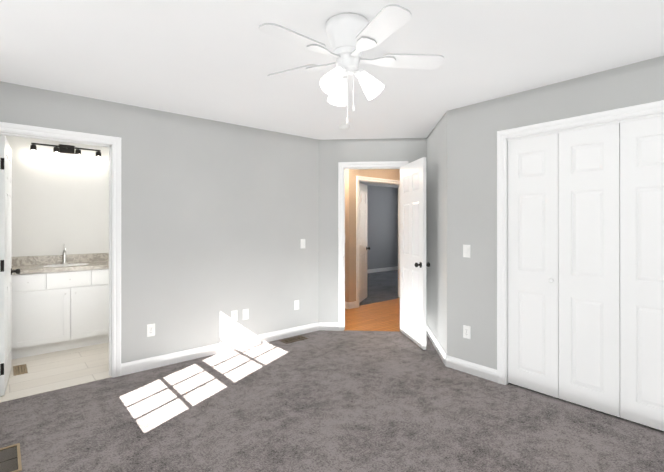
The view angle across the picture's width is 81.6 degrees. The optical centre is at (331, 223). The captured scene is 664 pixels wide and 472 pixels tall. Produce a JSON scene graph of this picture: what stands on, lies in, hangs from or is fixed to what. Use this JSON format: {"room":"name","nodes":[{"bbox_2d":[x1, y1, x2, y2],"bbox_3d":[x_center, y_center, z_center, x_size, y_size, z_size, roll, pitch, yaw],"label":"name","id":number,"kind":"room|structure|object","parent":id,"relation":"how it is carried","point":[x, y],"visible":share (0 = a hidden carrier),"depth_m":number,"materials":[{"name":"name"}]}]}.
{"room":"empty bedroom","nodes":[
{"label":"empty bedroom","id":0,"kind":"room"},
{"bbox_2d":[0,342,111,402],"bbox_3d":[-2.437,1.373,4.050,2.320,0.034,1.604,0,0,-41],"label":"floor","id":1,"kind":"structure","parent":0,"point":[51,371],"depth_m":3.56,"materials":[{"name":"beige tile"}]},
{"bbox_2d":[13,364,27,375],"bbox_3d":[-2.894,1.352,3.569,0.100,0.006,0.280,0,0,-41],"label":"floor vent","id":2,"kind":"object","parent":1,"relation":"in","point":[19,369],"visible":1,"depth_m":3.56,"materials":[{"name":"brown metal"}]},
{"bbox_2d":[11,268,108,359],"bbox_3d":[-2.876,0.928,4.363,1.820,0.856,0.554,0,0,-41],"label":"bathroom vanity","id":3,"kind":"object","parent":1,"relation":"on","point":[60,302],"depth_m":4.04,"materials":[{"name":"wood"}]},
{"bbox_2d":[12,260,108,271],"bbox_3d":[-2.875,0.480,4.362,1.840,0.040,0.557,0,0,-41],"label":"countertop","id":4,"kind":"structure","parent":3,"relation":"on","point":[86,263],"depth_m":4.19,"materials":[{"name":"beige stone"}]},
{"bbox_2d":[5,135,108,256],"bbox_3d":[-1.943,0.139,3.569,2.440,2.440,0.004,0,0,-41],"label":"wall","id":5,"kind":"structure","parent":0,"point":[60,202],"depth_m":3.22,"materials":[{"name":"paint"}]},
{"bbox_2d":[12,253,108,263],"bbox_3d":[-3.050,0.410,4.566,1.840,0.100,0.020,0,0,-41],"label":"backsplash","id":6,"kind":"structure","parent":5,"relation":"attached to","point":[74,258],"depth_m":4.44,"materials":[{"name":"beige stone"}]},
{"bbox_2d":[30,143,101,161],"bbox_3d":[-3.085,-0.837,4.481,0.690,0.175,0.109,0,0,-41],"label":"sconce","id":7,"kind":"object","parent":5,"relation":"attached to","point":[62,148],"visible":1,"depth_m":4.48,"materials":[{"name":"black metal"}]},
{"bbox_2d":[0,81,318,363],"bbox_3d":[-1.545,0.140,3.829,3.624,2.440,0.120,0,0,-41],"label":"wall","id":8,"kind":"structure","parent":0,"point":[219,221],"depth_m":3.93,"materials":[{"name":"grey paint"}]},
{"bbox_2d":[0,135,20,395],"bbox_3d":[-2.784,0.324,3.316,0.172,2.046,0.788,0,0,-41],"label":"bathroom door","id":9,"kind":"structure","parent":8,"relation":"in","point":[6,271],"depth_m":3.09,"materials":[{"name":"white wood"}]},
{"bbox_2d":[147,323,154,336],"bbox_3d":[-1.700,0.999,3.610,0.072,0.116,0.009,0,0,-41],"label":"electrical outlet","id":10,"kind":"object","parent":8,"relation":"attached to","point":[150,330],"visible":1,"depth_m":3.61,"materials":[{"name":"white plastic"}]},
{"bbox_2d":[231,310,237,321],"bbox_3d":[-1.055,0.995,4.163,0.072,0.116,0.009,0,0,-41],"label":"electrical outlet","id":11,"kind":"object","parent":8,"relation":"attached to","point":[234,315],"visible":1,"depth_m":4.16,"materials":[{"name":"white plastic"}]},
{"bbox_2d":[243,309,248,319],"bbox_3d":[-0.950,1.000,4.248,0.072,0.116,0.016,0,0,-41],"label":"outlet","id":12,"kind":"object","parent":8,"relation":"attached to","point":[245,314],"visible":1,"depth_m":4.25,"materials":[{"name":"white plastic"}]},
{"bbox_2d":[294,300,298,309],"bbox_3d":[-0.429,0.991,4.700,0.072,0.116,0.009,0,0,-41],"label":"electrical outlet","id":13,"kind":"object","parent":8,"relation":"attached to","point":[296,304],"visible":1,"depth_m":4.69,"materials":[{"name":"white plastic"}]},
{"bbox_2d":[301,239,304,247],"bbox_3d":[-0.356,0.246,4.761,0.072,0.116,0.013,0,0,-41],"label":"light switch","id":14,"kind":"object","parent":8,"relation":"attached to","point":[302,243],"visible":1,"depth_m":4.76,"materials":[{"name":"white plastic"}]},
{"bbox_2d":[0,330,663,471],"bbox_3d":[0.395,1.373,2.337,4.549,0.030,4.788,0,0,-41],"label":"floor","id":15,"kind":"structure","parent":0,"point":[354,401],"depth_m":2.64,"materials":[{"name":"grey carpet"}]},
{"bbox_2d":[0,443,21,471],"bbox_3d":[-1.871,1.354,2.200,0.140,0.006,0.340,0,0,-41],"label":"floor vent","id":16,"kind":"object","parent":15,"relation":"in","point":[10,458],"visible":1,"depth_m":2.21,"materials":[{"name":"brown metal"}]},
{"bbox_2d":[279,335,307,343],"bbox_3d":[-0.447,1.357,4.518,0.310,0.006,0.145,0,0,-41],"label":"floor vent","id":17,"kind":"object","parent":15,"relation":"in","point":[293,339],"visible":1,"depth_m":4.51,"materials":[{"name":"brown metal"}]},
{"bbox_2d":[0,0,663,187],"bbox_3d":[1.277,-1.137,6.313,11.140,0.120,9.750,0,0,-41],"label":"ceiling","id":18,"kind":"structure","parent":0,"point":[218,60],"depth_m":2.44,"materials":[{"name":"paint"}]},
{"bbox_2d":[338,124,349,129],"bbox_3d":[0.132,-1.060,4.227,0.136,0.041,0.136,0,0,-41],"label":"smoke detector","id":19,"kind":"object","parent":18,"relation":"attached to","point":[343,126],"visible":1,"depth_m":4.18,"materials":[{"name":"white plastic"}]},
{"bbox_2d":[258,4,443,123],"bbox_3d":[0.055,-0.807,2.058,0.986,0.552,1.028,0,0,-41],"label":"ceiling fan","id":20,"kind":"object","parent":18,"relation":"hanging from","point":[352,37],"visible":1,"depth_m":2.01,"materials":[{"name":"white plastic"}]},
{"bbox_2d":[345,298,399,330],"bbox_3d":[1.277,1.423,6.310,11.140,0.119,9.750,0,0,-41],"label":"floor","id":21,"kind":"structure","parent":0,"point":[381,316],"depth_m":5.60,"materials":[{"name":"brown wood"}]},
{"bbox_2d":[345,169,399,301],"bbox_3d":[2.518,0.145,8.174,6.030,2.440,0.120,0,0,-41],"label":"wall","id":22,"kind":"structure","parent":0,"point":[350,231],"depth_m":6.21,"materials":[{"name":"paint"}]},
{"bbox_2d":[359,182,369,302],"bbox_3d":[0.506,0.320,6.771,0.676,2.063,0.454,0,0,-41],"label":"room door","id":23,"kind":"structure","parent":22,"relation":"in","point":[363,248],"depth_m":6.78,"materials":[{"name":"white wood"}]},
{"bbox_2d":[345,176,399,308],"bbox_3d":[1.523,0.291,8.287,7.193,2.148,5.071,0,0,-41],"label":"trim","id":24,"kind":"structure","parent":22,"relation":"attached to","point":[351,305],"depth_m":6.44,"materials":[{"name":"white wood"}]},
{"bbox_2d":[319,138,426,323],"bbox_3d":[0.549,0.141,4.936,1.530,2.440,0.120,0,0,4],"label":"wall","id":25,"kind":"structure","parent":0,"point":[333,153],"depth_m":4.92,"materials":[{"name":"grey paint"}]},
{"bbox_2d":[400,157,429,349],"bbox_3d":[0.925,0.317,4.477,0.452,2.063,0.649,0,0,-41],"label":"entry door","id":26,"kind":"structure","parent":25,"relation":"in","point":[413,264],"depth_m":4.39,"materials":[{"name":"white wood"}]},
{"bbox_2d":[359,270,399,305],"bbox_3d":[1.554,1.375,9.235,5.710,0.023,2.870,0,0,-41],"label":"floor","id":27,"kind":"structure","parent":0,"point":[382,286],"depth_m":8.24,"materials":[{"name":"grey carpet"}]},
{"bbox_2d":[367,185,397,269],"bbox_3d":[2.448,0.145,8.195,5.710,2.440,0.004,0,0,-41],"label":"wall","id":28,"kind":"structure","parent":0,"point":[382,224],"depth_m":6.85,"materials":[{"name":"paint"}]},
{"bbox_2d":[427,112,446,353],"bbox_3d":[1.208,0.140,4.307,0.120,2.440,1.273,0,0,4],"label":"wall","id":29,"kind":"structure","parent":0,"point":[437,229],"depth_m":4.14,"materials":[{"name":"grey paint"}]},
{"bbox_2d":[447,56,663,369],"bbox_3d":[2.119,0.138,2.581,0.120,2.440,2.991,0,0,-41],"label":"wall","id":30,"kind":"structure","parent":0,"point":[472,129],"depth_m":3.38,"materials":[{"name":"grey paint"}]},
{"bbox_2d":[0,100,663,384],"bbox_3d":[0.353,0.282,2.409,4.416,2.151,4.790,0,0,-41],"label":"trim","id":31,"kind":"structure","parent":30,"relation":"attached to","point":[117,368],"depth_m":3.41,"materials":[{"name":"white wood"}]},
{"bbox_2d":[463,325,470,338],"bbox_3d":[1.231,0.989,3.516,0.009,0.116,0.072,0,0,-41],"label":"electrical outlet","id":32,"kind":"object","parent":30,"relation":"attached to","point":[467,332],"visible":1,"depth_m":3.51,"materials":[{"name":"white plastic"}]},
{"bbox_2d":[463,245,470,257],"bbox_3d":[1.230,0.249,3.516,0.013,0.116,0.072,0,0,-41],"label":"light switch","id":33,"kind":"object","parent":30,"relation":"attached to","point":[466,251],"visible":1,"depth_m":3.51,"materials":[{"name":"white plastic"}]},
{"bbox_2d":[508,116,663,430],"bbox_3d":[1.998,0.321,2.670,0.064,2.046,1.556,0,0,-41],"label":"bifold closet door","id":34,"kind":"structure","parent":30,"relation":"in","point":[586,267],"depth_m":2.80,"materials":[{"name":"white wood"}]}
]}

